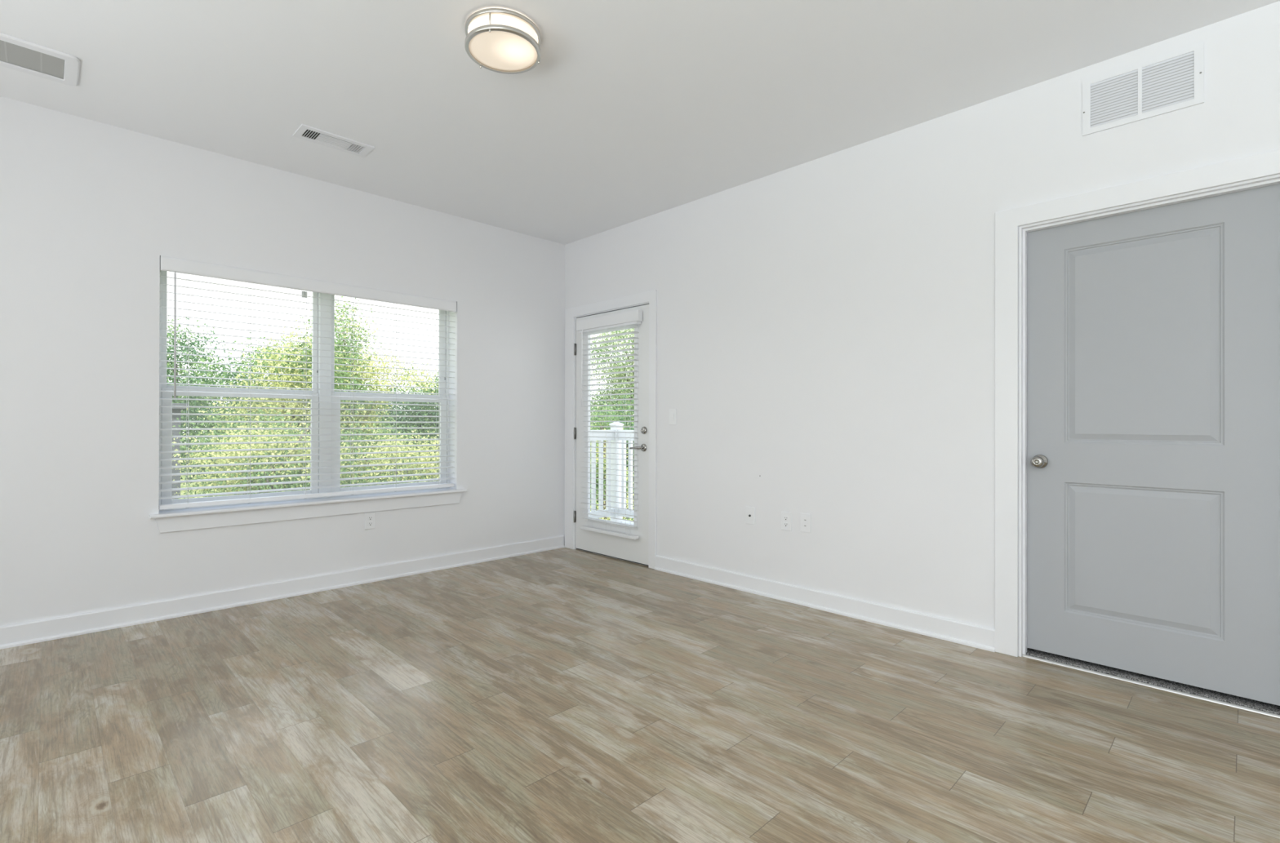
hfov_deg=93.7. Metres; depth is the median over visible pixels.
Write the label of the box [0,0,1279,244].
ceiling
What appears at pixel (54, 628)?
baseboard
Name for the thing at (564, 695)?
floor
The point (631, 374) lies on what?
tree
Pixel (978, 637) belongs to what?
baseboard
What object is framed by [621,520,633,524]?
floor
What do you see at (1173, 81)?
air vent
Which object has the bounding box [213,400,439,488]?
tree
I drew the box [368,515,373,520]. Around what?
receptacle
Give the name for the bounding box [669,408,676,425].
light switch
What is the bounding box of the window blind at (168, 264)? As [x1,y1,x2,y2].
[159,255,456,510]
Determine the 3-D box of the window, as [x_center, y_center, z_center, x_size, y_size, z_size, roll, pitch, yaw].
[-2.129,-0.153,4.118,1.935,1.578,0.246,0,0,-45]
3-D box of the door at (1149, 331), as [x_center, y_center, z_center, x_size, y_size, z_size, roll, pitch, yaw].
[2.197,0.095,2.625,0.151,2.081,0.909,0,0,-45]
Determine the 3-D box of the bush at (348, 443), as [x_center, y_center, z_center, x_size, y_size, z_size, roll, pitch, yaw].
[-4.405,1.965,9.662,2.488,4.363,1.703,0,0,-21]
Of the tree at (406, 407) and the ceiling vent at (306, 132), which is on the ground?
the tree at (406, 407)
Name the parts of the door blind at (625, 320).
ladder cord, rail, ladder cord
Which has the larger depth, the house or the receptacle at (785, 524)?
the house
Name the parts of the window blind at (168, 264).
ladder cord, ladder cord, ladder cord, rail, ladder cord, ladder cord, ladder cord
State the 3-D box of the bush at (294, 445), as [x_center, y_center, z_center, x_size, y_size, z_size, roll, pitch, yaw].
[-4.814,1.903,8.226,1.943,4.480,2.327,0,0,27]
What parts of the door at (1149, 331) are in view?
knob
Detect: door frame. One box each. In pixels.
[564,289,657,568]
[995,149,1279,657]
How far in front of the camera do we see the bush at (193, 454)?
8.53 m
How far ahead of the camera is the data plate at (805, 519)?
3.71 m
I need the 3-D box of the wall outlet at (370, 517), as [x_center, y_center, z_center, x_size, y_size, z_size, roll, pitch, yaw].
[-1.903,0.702,4.234,0.072,0.116,0.009,0,0,-45]
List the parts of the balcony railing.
rail, rail, post, rail, rail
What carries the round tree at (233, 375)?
on the ground
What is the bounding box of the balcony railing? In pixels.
[590,422,634,522]
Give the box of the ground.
[180,447,629,518]
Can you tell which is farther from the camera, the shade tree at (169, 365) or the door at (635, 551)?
the shade tree at (169, 365)
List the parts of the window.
sash, sash, sill, sash, sash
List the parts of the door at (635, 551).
glass frame, lever, lever handle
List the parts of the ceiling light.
ring post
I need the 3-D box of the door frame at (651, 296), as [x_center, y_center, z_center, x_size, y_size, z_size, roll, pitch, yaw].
[-0.273,0.061,5.020,0.016,2.151,1.130,0,0,-45]
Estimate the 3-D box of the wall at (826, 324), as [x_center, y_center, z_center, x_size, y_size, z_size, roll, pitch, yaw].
[2.356,-0.186,2.474,0.140,2.843,8.500,0,0,-45]
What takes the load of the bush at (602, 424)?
on the ground
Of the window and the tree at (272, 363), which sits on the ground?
the tree at (272, 363)
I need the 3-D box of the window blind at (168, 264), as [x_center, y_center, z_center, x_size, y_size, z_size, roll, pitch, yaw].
[-2.102,-0.217,4.070,1.816,1.454,0.083,0,0,-45]
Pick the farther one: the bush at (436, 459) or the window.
the bush at (436, 459)
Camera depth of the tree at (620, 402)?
13.69 m
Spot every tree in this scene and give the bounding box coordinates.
[166,312,248,478]
[167,328,311,494]
[172,312,374,481]
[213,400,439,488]
[290,296,438,484]
[358,368,439,481]
[590,328,634,518]
[590,390,634,520]
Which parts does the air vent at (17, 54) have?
grey panel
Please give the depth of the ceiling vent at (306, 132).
3.44 m
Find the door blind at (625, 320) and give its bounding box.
[576,309,642,539]
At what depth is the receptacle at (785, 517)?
3.80 m
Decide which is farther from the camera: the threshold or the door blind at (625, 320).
the door blind at (625, 320)
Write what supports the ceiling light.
attached to the ceiling
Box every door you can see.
[573,302,648,566]
[1018,173,1279,706]
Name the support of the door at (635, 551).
in the wall at (826, 324)
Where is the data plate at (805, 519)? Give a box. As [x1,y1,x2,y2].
[800,513,810,533]
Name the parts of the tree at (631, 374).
crown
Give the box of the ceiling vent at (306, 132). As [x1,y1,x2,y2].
[292,124,374,157]
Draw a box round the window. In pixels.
[149,270,466,533]
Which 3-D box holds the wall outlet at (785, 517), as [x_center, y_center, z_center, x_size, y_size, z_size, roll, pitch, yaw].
[0.928,0.634,3.808,0.009,0.116,0.072,0,0,-45]
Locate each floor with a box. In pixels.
[0,547,1279,842]
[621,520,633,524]
[1026,648,1279,715]
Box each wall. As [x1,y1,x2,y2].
[0,96,564,626]
[564,0,1279,656]
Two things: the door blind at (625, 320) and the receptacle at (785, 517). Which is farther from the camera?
the door blind at (625, 320)
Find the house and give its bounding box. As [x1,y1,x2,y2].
[171,403,187,499]
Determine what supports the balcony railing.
on the floor at (623, 522)
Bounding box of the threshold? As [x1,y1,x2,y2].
[1022,654,1279,718]
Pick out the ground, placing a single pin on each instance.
(185, 486)
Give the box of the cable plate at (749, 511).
[745,506,755,524]
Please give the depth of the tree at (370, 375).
13.74 m
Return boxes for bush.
[172,404,346,499]
[193,399,377,496]
[294,412,435,487]
[342,426,439,486]
[590,401,634,520]
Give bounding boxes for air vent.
[0,32,79,86]
[1082,41,1204,136]
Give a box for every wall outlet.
[364,512,375,529]
[781,511,791,531]
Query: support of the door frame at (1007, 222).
attached to the wall at (826, 324)
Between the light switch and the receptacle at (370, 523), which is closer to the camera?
the receptacle at (370, 523)
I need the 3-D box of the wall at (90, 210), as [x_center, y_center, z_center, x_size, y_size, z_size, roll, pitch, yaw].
[-2.694,-0.193,3.599,5.740,2.843,0.200,0,0,-45]
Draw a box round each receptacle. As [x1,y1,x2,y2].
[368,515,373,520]
[368,521,373,526]
[783,515,788,520]
[783,522,788,527]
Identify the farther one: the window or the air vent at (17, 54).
the window
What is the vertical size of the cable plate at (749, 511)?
0.116 m
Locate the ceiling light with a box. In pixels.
[464,8,541,73]
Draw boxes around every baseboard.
[0,535,564,649]
[654,555,995,652]
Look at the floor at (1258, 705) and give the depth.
2.58 m

